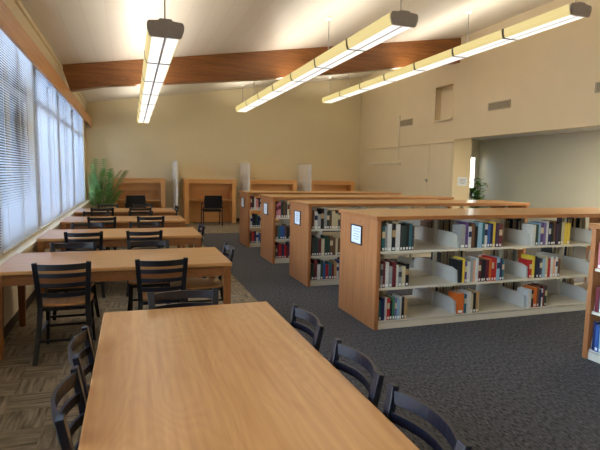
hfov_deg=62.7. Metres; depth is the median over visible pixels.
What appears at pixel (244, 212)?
bookcase
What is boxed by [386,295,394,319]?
book
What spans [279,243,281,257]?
book
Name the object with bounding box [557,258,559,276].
book
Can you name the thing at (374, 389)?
chair
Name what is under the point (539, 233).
book
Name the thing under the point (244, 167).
partition panel
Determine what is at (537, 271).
book
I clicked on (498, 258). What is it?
book
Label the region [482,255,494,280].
book
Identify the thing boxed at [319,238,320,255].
book
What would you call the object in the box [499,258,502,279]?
book
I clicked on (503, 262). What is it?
book
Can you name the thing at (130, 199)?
office chair
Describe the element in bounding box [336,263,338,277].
book
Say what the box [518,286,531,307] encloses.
book
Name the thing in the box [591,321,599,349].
book
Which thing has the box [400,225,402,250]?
book
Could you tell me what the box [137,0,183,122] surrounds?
pendant light
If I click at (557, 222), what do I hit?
book
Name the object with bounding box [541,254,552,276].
book
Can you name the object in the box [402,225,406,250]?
book
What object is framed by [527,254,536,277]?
book
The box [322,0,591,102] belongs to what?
pendant light
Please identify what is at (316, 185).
study carrel
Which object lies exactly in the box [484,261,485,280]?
book
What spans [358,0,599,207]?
wall
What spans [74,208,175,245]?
table
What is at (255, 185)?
study carrel
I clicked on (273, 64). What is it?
ceiling beam
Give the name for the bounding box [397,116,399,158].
conduit
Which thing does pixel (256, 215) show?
book
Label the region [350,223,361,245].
framed sign
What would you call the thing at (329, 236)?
book
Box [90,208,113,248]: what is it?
chair
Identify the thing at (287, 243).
book
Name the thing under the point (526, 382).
floor
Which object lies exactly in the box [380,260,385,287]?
book
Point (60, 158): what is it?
window blind
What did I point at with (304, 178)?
partition panel
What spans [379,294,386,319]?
book
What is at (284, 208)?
book
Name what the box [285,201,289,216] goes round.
book
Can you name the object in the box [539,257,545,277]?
book
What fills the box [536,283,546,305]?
book
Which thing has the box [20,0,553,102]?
ceiling
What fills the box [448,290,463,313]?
book
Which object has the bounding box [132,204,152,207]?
chair
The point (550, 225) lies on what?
book
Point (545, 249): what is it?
book
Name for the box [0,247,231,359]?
table
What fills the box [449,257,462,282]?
book
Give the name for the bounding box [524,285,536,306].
book
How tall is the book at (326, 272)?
0.208 m
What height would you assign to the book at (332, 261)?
0.247 m
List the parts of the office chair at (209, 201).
seat, backrest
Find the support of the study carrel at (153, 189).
on the floor
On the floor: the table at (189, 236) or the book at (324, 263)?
the table at (189, 236)
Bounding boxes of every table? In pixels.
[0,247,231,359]
[36,227,201,292]
[60,216,185,250]
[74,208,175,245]
[78,301,419,449]
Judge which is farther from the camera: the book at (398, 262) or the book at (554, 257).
the book at (554, 257)
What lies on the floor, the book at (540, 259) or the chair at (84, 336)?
the chair at (84, 336)
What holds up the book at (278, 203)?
on the bookcase at (267, 250)
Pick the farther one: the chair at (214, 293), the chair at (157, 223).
the chair at (157, 223)
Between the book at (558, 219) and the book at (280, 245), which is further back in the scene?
the book at (280, 245)
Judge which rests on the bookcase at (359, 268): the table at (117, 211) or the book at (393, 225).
the book at (393, 225)
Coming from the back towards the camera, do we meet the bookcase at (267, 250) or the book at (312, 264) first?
the bookcase at (267, 250)
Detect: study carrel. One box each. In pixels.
[112,178,165,207]
[182,179,236,223]
[250,180,296,220]
[311,180,354,210]
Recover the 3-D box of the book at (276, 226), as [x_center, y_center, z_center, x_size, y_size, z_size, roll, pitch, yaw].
[-0.433,0.120,8.723,0.042,0.233,0.189,-1,6,-19]
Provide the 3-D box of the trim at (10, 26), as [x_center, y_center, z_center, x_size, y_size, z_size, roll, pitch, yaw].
[-2.951,-1.956,5.043,0.140,0.240,19.800,-1,6,-19]
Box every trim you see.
[0,0,91,126]
[14,0,86,105]
[359,141,454,149]
[432,82,453,121]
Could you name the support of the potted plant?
on the floor
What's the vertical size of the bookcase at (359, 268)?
1.175 m
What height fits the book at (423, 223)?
0.219 m
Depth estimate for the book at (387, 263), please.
5.04 m
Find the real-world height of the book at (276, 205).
0.234 m
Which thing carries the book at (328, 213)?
on the bookcase at (300, 256)
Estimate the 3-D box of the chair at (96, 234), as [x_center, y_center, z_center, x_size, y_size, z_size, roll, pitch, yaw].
[-2.718,0.473,6.251,0.465,0.838,0.554,-1,6,-19]
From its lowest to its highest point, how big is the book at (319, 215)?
0.208 m
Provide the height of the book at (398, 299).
0.211 m
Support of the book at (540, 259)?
on the bookcase at (359, 268)
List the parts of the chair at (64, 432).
rail, leg, leg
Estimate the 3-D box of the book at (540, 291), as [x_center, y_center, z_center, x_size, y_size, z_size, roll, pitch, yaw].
[2.765,0.841,5.808,0.022,0.202,0.183,-1,6,-19]
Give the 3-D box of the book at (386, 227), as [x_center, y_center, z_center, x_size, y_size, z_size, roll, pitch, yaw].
[0.848,0.132,5.065,0.030,0.254,0.156,-1,6,-19]
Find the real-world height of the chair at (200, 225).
0.838 m
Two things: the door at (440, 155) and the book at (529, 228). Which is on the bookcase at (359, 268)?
the book at (529, 228)
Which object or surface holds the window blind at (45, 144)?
attached to the window at (33, 66)
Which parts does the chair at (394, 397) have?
leg, rail, leg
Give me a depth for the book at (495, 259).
5.47 m
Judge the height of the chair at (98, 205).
0.838 m
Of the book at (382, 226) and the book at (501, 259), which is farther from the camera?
the book at (501, 259)
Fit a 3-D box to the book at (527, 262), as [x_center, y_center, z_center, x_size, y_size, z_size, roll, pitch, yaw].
[2.614,0.498,5.720,0.035,0.211,0.173,-1,6,-19]
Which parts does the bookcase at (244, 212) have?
panel, shelf, rail, shelf, shelf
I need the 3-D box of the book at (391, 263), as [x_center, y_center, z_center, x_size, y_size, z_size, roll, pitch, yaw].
[0.943,0.502,5.140,0.040,0.264,0.168,-1,6,-19]
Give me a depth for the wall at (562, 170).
12.58 m
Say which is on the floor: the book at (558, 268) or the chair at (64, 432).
the chair at (64, 432)
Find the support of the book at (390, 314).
on the bookcase at (359, 268)
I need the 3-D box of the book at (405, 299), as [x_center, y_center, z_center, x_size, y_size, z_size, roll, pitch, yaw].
[1.077,0.869,5.231,0.028,0.207,0.180,-1,6,-19]
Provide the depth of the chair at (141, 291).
4.26 m
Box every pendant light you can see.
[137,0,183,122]
[235,0,417,111]
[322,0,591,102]
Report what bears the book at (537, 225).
on the bookcase at (359, 268)
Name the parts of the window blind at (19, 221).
ladder cord, rail, ladder cord, ladder cord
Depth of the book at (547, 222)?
5.67 m
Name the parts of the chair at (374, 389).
leg, rail, leg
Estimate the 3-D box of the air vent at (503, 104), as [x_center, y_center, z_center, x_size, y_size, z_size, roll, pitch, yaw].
[4.313,-2.596,10.667,0.018,0.170,0.680,-1,6,-19]
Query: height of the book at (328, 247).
0.242 m
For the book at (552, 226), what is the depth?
5.68 m
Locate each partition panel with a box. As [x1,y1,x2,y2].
[172,161,177,213]
[240,162,249,190]
[297,164,311,190]
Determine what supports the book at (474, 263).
on the bookcase at (359, 268)
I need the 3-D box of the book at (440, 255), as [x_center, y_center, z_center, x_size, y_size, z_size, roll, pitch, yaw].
[1.710,0.435,6.127,0.051,0.221,0.203,-1,6,-19]
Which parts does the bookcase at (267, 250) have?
panel, shelf, rail, panel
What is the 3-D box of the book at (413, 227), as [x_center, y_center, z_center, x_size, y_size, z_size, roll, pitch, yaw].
[1.144,0.127,5.166,0.029,0.254,0.157,-1,6,-19]
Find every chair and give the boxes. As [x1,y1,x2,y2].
[31,261,95,365]
[48,241,99,328]
[51,365,86,449]
[64,231,104,297]
[68,325,94,400]
[71,222,103,250]
[83,211,109,249]
[87,216,116,249]
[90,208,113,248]
[97,204,118,207]
[124,195,146,207]
[126,230,163,296]
[127,240,170,310]
[128,211,152,215]
[129,207,151,215]
[129,221,159,248]
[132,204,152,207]
[135,257,187,309]
[137,216,164,247]
[147,288,218,308]
[169,223,205,282]
[174,205,178,215]
[185,243,234,301]
[201,196,222,225]
[289,304,323,351]
[330,338,383,407]
[383,383,471,449]
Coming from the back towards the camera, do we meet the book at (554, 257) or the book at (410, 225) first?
the book at (554, 257)
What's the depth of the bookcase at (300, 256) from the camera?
7.36 m
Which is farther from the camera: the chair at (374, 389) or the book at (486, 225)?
the book at (486, 225)
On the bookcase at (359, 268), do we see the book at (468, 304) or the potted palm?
the book at (468, 304)
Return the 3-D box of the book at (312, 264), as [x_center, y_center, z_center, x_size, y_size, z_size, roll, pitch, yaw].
[0.156,0.656,7.026,0.041,0.226,0.154,-1,6,-19]
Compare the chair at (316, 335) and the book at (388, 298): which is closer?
the chair at (316, 335)
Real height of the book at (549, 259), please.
0.218 m
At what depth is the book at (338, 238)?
7.05 m
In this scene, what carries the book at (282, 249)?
on the bookcase at (267, 250)
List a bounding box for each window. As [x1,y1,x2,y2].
[0,32,30,249]
[33,66,51,224]
[57,93,66,205]
[71,108,78,199]
[469,156,476,198]
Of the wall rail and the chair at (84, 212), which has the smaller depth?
the chair at (84, 212)
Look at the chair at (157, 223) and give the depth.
7.35 m
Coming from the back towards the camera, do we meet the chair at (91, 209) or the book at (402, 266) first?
the chair at (91, 209)
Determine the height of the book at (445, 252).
0.265 m
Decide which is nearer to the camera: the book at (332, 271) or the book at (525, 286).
the book at (525, 286)
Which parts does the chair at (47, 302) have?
leg, leg, rail, seat frame, seat, leg, leg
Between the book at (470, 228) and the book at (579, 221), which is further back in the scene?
the book at (579, 221)
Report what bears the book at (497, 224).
on the bookcase at (359, 268)
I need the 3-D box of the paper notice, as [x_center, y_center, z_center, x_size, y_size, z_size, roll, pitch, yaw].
[4.079,-1.092,12.355,0.300,0.220,0.003,-1,6,-19]
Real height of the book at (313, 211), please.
0.261 m
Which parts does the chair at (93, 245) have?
leg, seat frame, seat, rail, leg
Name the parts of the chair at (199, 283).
seat, seat frame, leg, rail, leg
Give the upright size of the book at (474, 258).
0.262 m
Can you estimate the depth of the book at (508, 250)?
6.39 m
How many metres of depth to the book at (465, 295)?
5.38 m
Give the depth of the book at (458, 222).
5.31 m
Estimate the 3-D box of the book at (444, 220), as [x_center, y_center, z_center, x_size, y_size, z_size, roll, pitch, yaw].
[1.781,0.029,6.121,0.040,0.273,0.174,-1,6,-19]
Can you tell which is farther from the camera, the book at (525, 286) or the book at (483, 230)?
the book at (525, 286)
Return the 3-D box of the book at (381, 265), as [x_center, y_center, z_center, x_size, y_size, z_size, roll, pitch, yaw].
[0.805,0.513,5.095,0.026,0.246,0.173,-1,6,-19]
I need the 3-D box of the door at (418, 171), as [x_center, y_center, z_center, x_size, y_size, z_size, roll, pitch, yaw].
[3.262,-1.016,13.760,0.059,2.410,1.010,-1,6,-19]
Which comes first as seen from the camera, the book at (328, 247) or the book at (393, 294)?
the book at (393, 294)
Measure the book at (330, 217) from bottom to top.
0.208 m
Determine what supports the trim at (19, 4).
attached to the wall at (10, 292)
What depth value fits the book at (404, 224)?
5.07 m
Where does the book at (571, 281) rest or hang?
on the bookcase at (359, 268)
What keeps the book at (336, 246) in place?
on the bookcase at (300, 256)
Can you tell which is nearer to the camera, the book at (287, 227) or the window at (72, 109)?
the book at (287, 227)
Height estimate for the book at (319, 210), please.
0.281 m
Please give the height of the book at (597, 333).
0.234 m
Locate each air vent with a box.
[400,118,412,126]
[488,99,510,110]
[594,82,599,92]
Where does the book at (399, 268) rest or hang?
on the bookcase at (359, 268)
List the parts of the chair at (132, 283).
leg, leg, rail, seat, seat frame, leg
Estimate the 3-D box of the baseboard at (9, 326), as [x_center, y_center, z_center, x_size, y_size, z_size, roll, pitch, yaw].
[-3.017,0.929,5.338,0.010,0.100,19.800,-1,6,-19]
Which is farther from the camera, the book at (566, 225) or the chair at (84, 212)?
the chair at (84, 212)
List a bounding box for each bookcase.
[238,191,401,246]
[260,195,453,263]
[289,200,530,286]
[338,208,599,330]
[582,223,599,363]
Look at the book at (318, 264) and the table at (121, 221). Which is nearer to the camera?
the book at (318, 264)
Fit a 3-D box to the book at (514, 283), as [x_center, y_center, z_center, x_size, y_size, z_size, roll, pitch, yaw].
[2.806,0.740,6.542,0.038,0.253,0.175,-1,6,-19]
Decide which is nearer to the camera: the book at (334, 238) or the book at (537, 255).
the book at (537, 255)
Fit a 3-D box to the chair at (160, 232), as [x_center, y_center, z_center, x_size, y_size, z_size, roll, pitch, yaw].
[-2.046,0.461,6.481,0.465,0.838,0.554,-1,6,-19]
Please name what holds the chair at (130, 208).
on the floor
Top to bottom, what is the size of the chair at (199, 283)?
0.838 m
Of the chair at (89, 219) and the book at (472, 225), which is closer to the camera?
the book at (472, 225)
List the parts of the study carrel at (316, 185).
panel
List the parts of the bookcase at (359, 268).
panel, shelf, shelf, shelf, shelf, shelf, shelf, shelf, shelf, shelf, shelf, shelf, shelf, shelf, shelf, panel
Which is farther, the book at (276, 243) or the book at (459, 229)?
the book at (276, 243)
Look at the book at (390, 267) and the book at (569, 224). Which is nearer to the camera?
the book at (390, 267)
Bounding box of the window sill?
[0,200,90,264]
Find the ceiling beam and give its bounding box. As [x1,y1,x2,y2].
[62,38,460,91]
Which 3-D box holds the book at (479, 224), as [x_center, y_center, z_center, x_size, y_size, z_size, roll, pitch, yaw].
[1.934,0.103,5.434,0.055,0.273,0.167,-1,6,-19]
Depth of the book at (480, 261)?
5.41 m
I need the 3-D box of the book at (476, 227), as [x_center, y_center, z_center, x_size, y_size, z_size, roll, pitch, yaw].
[1.884,0.123,5.425,0.040,0.234,0.172,-1,6,-19]
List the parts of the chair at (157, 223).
rail, seat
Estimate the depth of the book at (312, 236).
6.93 m
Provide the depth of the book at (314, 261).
6.97 m
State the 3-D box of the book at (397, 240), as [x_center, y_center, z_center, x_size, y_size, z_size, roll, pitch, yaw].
[0.973,0.121,5.108,0.049,0.272,0.174,-1,6,-19]
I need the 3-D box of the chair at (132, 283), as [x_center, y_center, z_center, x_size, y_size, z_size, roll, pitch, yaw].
[-1.595,0.601,5.212,0.465,0.838,0.554,-1,6,-19]
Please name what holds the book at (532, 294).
on the bookcase at (359, 268)
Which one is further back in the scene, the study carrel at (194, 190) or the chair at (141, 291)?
the study carrel at (194, 190)
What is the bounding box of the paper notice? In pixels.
[457,177,467,185]
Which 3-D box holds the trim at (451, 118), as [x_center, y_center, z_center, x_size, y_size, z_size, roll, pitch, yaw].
[3.722,-3.117,12.570,0.210,0.910,0.810,-1,6,-19]
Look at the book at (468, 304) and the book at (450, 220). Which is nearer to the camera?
the book at (468, 304)
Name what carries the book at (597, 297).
on the bookcase at (591, 316)
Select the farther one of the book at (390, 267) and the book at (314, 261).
the book at (314, 261)
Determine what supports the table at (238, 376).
on the floor
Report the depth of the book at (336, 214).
7.00 m
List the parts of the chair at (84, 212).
rail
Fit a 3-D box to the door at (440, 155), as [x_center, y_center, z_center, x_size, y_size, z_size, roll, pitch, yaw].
[3.611,-0.912,12.820,0.009,2.410,0.975,-1,6,-19]
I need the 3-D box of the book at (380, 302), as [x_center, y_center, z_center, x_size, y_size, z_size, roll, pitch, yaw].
[0.794,0.875,5.145,0.026,0.202,0.186,-1,6,-19]
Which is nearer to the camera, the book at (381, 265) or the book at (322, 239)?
the book at (381, 265)
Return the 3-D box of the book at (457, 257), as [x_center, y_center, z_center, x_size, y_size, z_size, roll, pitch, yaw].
[1.746,0.486,5.415,0.026,0.267,0.172,-1,6,-19]
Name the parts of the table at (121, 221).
leg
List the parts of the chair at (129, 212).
rail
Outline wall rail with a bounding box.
[368,161,400,165]
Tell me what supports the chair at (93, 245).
on the floor
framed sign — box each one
[263,203,267,214]
[294,210,300,225]
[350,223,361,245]
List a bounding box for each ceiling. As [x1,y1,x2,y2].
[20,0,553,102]
[472,126,599,139]
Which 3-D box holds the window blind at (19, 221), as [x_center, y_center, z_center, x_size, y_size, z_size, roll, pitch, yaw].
[-3.336,-0.994,5.835,0.060,2.380,2.100,-1,6,-19]
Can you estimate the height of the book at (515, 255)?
0.216 m
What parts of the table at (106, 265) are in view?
leg, leg, leg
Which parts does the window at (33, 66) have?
pane, pane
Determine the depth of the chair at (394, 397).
1.66 m
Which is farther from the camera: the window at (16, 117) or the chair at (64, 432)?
the window at (16, 117)
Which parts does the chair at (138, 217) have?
rail, leg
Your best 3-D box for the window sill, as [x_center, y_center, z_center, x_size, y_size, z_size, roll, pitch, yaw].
[-3.122,0.309,5.234,0.305,0.050,19.800,-1,6,-19]
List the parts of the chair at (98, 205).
rail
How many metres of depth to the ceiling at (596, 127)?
12.17 m
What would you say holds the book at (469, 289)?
on the bookcase at (359, 268)
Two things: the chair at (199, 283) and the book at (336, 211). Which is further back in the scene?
the book at (336, 211)
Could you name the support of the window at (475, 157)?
in the wall at (475, 143)
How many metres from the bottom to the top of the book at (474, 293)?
0.219 m
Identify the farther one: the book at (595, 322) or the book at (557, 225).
the book at (557, 225)
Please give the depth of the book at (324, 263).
7.01 m
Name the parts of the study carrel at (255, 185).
panel, panel, panel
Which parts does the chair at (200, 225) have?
leg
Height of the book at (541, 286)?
0.238 m
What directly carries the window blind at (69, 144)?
attached to the window at (72, 109)
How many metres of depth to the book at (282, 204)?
8.62 m
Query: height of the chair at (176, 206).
0.838 m
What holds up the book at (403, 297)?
on the bookcase at (359, 268)
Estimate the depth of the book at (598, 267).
4.22 m
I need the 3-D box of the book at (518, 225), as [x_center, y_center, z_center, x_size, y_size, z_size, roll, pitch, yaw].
[2.805,0.042,6.460,0.040,0.215,0.198,-1,6,-19]
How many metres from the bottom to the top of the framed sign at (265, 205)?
0.210 m
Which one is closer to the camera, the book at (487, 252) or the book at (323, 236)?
the book at (487, 252)
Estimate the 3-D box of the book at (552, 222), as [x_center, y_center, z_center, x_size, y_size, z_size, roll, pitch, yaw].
[2.919,0.084,5.791,0.035,0.272,0.189,-1,6,-19]
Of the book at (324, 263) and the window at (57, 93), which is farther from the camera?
the window at (57, 93)
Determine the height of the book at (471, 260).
0.257 m
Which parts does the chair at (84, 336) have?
rail, leg, leg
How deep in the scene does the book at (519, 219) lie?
6.38 m
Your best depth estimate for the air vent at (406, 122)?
14.24 m
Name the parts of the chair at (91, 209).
rail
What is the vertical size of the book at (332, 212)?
0.255 m
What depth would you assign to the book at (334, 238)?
7.03 m
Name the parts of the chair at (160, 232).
leg, rail, leg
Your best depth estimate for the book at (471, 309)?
5.42 m
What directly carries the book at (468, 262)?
on the bookcase at (359, 268)
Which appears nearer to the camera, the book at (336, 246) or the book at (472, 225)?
the book at (472, 225)
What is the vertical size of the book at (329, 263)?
0.242 m
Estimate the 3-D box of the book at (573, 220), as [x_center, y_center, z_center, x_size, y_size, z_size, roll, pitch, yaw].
[3.686,0.023,6.764,0.036,0.221,0.200,-1,6,-19]
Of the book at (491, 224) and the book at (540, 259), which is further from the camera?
the book at (540, 259)
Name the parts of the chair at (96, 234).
leg, rail, leg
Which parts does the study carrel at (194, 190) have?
panel, panel, panel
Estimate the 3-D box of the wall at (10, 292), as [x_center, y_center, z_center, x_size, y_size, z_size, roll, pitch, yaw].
[-3.123,-0.822,5.109,0.280,3.625,19.800,-1,6,-19]
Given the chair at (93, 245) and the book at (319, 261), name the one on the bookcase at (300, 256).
the book at (319, 261)
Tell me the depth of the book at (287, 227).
8.69 m
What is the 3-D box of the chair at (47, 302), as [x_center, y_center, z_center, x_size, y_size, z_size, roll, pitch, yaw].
[-2.013,0.695,4.243,0.465,0.838,0.554,-1,6,-19]
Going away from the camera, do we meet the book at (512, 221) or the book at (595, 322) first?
the book at (595, 322)
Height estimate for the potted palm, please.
1.918 m
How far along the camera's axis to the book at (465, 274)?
5.34 m
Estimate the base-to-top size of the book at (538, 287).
0.240 m
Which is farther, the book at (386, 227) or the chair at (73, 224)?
the chair at (73, 224)
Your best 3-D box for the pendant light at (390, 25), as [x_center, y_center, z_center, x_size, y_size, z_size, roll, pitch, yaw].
[-0.244,-3.344,10.508,0.372,0.790,9.540,-1,6,-19]
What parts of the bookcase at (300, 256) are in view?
panel, shelf, shelf, shelf, rail, shelf, panel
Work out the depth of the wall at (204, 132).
15.68 m
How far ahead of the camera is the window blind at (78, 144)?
12.58 m
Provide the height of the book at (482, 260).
0.245 m
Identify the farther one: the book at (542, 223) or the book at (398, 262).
the book at (542, 223)
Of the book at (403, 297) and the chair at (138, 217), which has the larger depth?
the chair at (138, 217)
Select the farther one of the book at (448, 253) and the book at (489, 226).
the book at (448, 253)
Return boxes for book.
[255,214,257,226]
[275,204,277,217]
[275,225,277,238]
[275,242,278,257]
[276,202,280,216]
[278,225,282,238]
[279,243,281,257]
[280,243,283,257]
[281,201,285,216]
[281,203,283,216]
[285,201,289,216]
[285,241,289,257]
[286,226,288,238]
[310,263,313,279]
[311,210,314,228]
[311,235,316,255]
[311,237,313,255]
[311,258,316,279]
[314,211,317,228]
[316,237,318,255]
[316,259,322,278]
[317,208,323,228]
[317,214,320,228]
[317,263,319,279]
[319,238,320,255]
[320,234,327,254]
[320,237,324,255]
[323,208,326,228]
[323,262,325,278]
[325,261,331,278]
[325,264,327,278]
[327,211,329,228]
[327,235,332,254]
[327,238,329,254]
[328,210,334,228]
[329,214,331,228]
[329,259,336,278]
[331,264,333,278]
[333,237,335,254]
[334,210,339,228]
[335,213,337,228]
[335,237,337,254]
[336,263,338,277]
[338,238,339,254]
[378,300,381,320]
[379,263,382,287]
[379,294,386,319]
[379,295,384,320]
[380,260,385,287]
[381,222,391,250]
[381,225,384,250]
[382,260,388,287]
[383,225,387,250]
[383,295,389,319]
[385,259,396,286]
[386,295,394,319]
[388,265,392,286]
[389,299,391,319]
[390,223,395,250]
[390,295,396,318]
[392,223,400,250]
[392,293,401,318]
[393,296,399,318]
[396,264,398,286]
[396,293,404,318]
[397,261,408,285]
[397,264,405,286]
[398,266,401,286]
[399,223,408,249]
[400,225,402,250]
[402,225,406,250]
[404,222,411,249]
[404,298,406,318]
[411,225,414,249]
[420,220,431,227]
[431,252,443,263]
[443,219,448,230]
[444,251,446,264]
[447,251,449,264]
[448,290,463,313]
[449,219,452,231]
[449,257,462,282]
[452,223,465,247]
[453,256,464,282]
[457,221,468,247]
[458,289,470,312]
[462,257,473,281]
[463,293,466,312]
[464,261,466,282]
[465,260,470,281]
[465,288,478,311]
[466,289,475,312]
[467,256,478,281]
[468,226,471,247]
[469,221,482,247]
[469,222,474,247]
[470,293,472,312]
[472,260,475,281]
[474,221,484,247]
[474,226,477,247]
[476,257,489,280]
[478,260,481,281]
[479,257,491,280]
[479,258,484,281]
[482,250,492,255]
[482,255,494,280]
[484,221,495,246]
[484,224,487,246]
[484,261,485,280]
[485,222,493,246]
[487,224,490,246]
[488,255,499,280]
[490,219,500,223]
[493,258,496,280]
[495,223,499,246]
[498,224,502,246]
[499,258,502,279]
[501,259,504,279]
[506,218,515,228]
[507,249,510,259]
[511,218,522,229]
[513,249,517,261]
[513,282,516,289]
[516,220,520,229]
[518,258,531,277]
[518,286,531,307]
[521,254,534,277]
[522,223,535,245]
[524,223,538,245]
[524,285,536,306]
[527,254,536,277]
[527,283,539,306]
[528,222,540,245]
[530,221,543,244]
[531,283,544,305]
[531,290,533,306]
[535,220,548,244]
[535,254,547,276]
[536,258,539,277]
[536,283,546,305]
[537,257,542,277]
[538,289,541,306]
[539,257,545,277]
[541,247,554,253]
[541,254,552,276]
[542,220,555,244]
[543,223,546,244]
[547,255,557,276]
[547,258,550,276]
[548,224,551,244]
[549,223,553,244]
[550,220,561,244]
[552,259,555,276]
[555,224,558,244]
[557,218,570,222]
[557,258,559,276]
[561,222,564,243]
[564,224,567,243]
[564,247,568,255]
[565,222,570,243]
[569,278,573,284]
[572,219,575,226]
[576,218,582,227]
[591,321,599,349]
[594,286,599,312]
[594,324,599,351]
[597,242,599,268]
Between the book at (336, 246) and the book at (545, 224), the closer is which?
the book at (545, 224)
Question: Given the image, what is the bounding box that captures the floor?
[0,221,599,449]
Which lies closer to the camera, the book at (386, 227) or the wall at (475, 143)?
the book at (386, 227)
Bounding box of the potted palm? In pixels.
[88,158,125,207]
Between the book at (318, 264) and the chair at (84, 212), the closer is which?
the book at (318, 264)
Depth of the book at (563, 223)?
5.74 m
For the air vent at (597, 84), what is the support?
in the wall at (549, 77)
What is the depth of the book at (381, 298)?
5.06 m
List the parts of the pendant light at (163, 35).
stem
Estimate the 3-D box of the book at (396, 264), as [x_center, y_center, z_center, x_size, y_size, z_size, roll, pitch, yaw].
[0.974,0.518,5.160,0.026,0.229,0.171,-1,6,-19]
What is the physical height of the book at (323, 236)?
0.279 m
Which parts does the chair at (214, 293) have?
leg, rail, leg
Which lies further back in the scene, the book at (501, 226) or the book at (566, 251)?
the book at (566, 251)
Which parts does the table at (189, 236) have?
leg, leg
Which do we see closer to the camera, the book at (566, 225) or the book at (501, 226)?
the book at (501, 226)
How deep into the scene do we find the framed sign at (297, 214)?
7.26 m
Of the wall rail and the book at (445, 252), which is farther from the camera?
the wall rail
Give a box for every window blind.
[0,29,39,253]
[33,65,57,229]
[52,87,67,217]
[63,100,76,211]
[73,108,84,205]
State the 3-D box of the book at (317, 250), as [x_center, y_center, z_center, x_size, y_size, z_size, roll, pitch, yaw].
[0.225,0.298,7.016,0.029,0.254,0.163,-1,6,-19]
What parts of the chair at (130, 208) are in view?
rail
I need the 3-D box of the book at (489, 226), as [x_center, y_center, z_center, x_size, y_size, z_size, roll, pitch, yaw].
[2.042,0.112,5.487,0.035,0.248,0.189,-1,6,-19]
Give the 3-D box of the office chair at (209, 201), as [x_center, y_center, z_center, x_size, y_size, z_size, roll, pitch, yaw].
[-2.635,-0.442,14.719,0.618,0.901,0.566,-1,6,-19]
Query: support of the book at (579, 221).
on the bookcase at (359, 268)
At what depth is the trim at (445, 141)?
14.05 m
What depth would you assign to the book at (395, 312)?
5.11 m
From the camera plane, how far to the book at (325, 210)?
6.93 m
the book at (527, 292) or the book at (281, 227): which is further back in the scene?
the book at (281, 227)
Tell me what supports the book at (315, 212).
on the bookcase at (300, 256)
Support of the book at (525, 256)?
on the bookcase at (359, 268)
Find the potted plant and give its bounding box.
[469,178,486,207]
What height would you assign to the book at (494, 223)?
0.274 m
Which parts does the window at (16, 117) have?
pane, pane, pane, pane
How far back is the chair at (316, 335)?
2.71 m
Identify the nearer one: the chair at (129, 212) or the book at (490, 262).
the book at (490, 262)
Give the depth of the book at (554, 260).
5.75 m
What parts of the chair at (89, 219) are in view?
rail, leg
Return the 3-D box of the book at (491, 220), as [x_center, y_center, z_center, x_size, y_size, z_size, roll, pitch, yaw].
[2.545,0.020,6.375,0.052,0.266,0.180,-1,6,-19]
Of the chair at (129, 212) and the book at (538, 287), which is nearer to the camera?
the book at (538, 287)
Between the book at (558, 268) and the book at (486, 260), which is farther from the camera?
the book at (558, 268)
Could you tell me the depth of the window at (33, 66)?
7.91 m
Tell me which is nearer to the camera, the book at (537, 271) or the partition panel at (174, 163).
the book at (537, 271)
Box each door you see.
[408,144,429,208]
[428,142,451,196]
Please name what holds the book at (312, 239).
on the bookcase at (300, 256)
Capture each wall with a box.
[2,0,90,326]
[85,78,361,217]
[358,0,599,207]
[469,140,479,207]
[476,130,599,246]
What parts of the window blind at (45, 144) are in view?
ladder cord, rail, ladder cord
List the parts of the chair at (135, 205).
rail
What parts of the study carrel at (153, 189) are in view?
panel, panel, panel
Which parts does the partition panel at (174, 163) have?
panel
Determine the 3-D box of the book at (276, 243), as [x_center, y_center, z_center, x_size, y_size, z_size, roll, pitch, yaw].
[-0.416,0.441,8.760,0.028,0.274,0.189,-1,6,-19]
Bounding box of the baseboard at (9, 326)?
[4,290,35,338]
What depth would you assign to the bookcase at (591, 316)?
4.29 m
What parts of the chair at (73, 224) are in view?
rail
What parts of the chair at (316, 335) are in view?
leg, rail, leg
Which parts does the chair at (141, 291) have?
leg, seat, rail, seat frame, leg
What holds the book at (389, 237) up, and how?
on the bookcase at (359, 268)

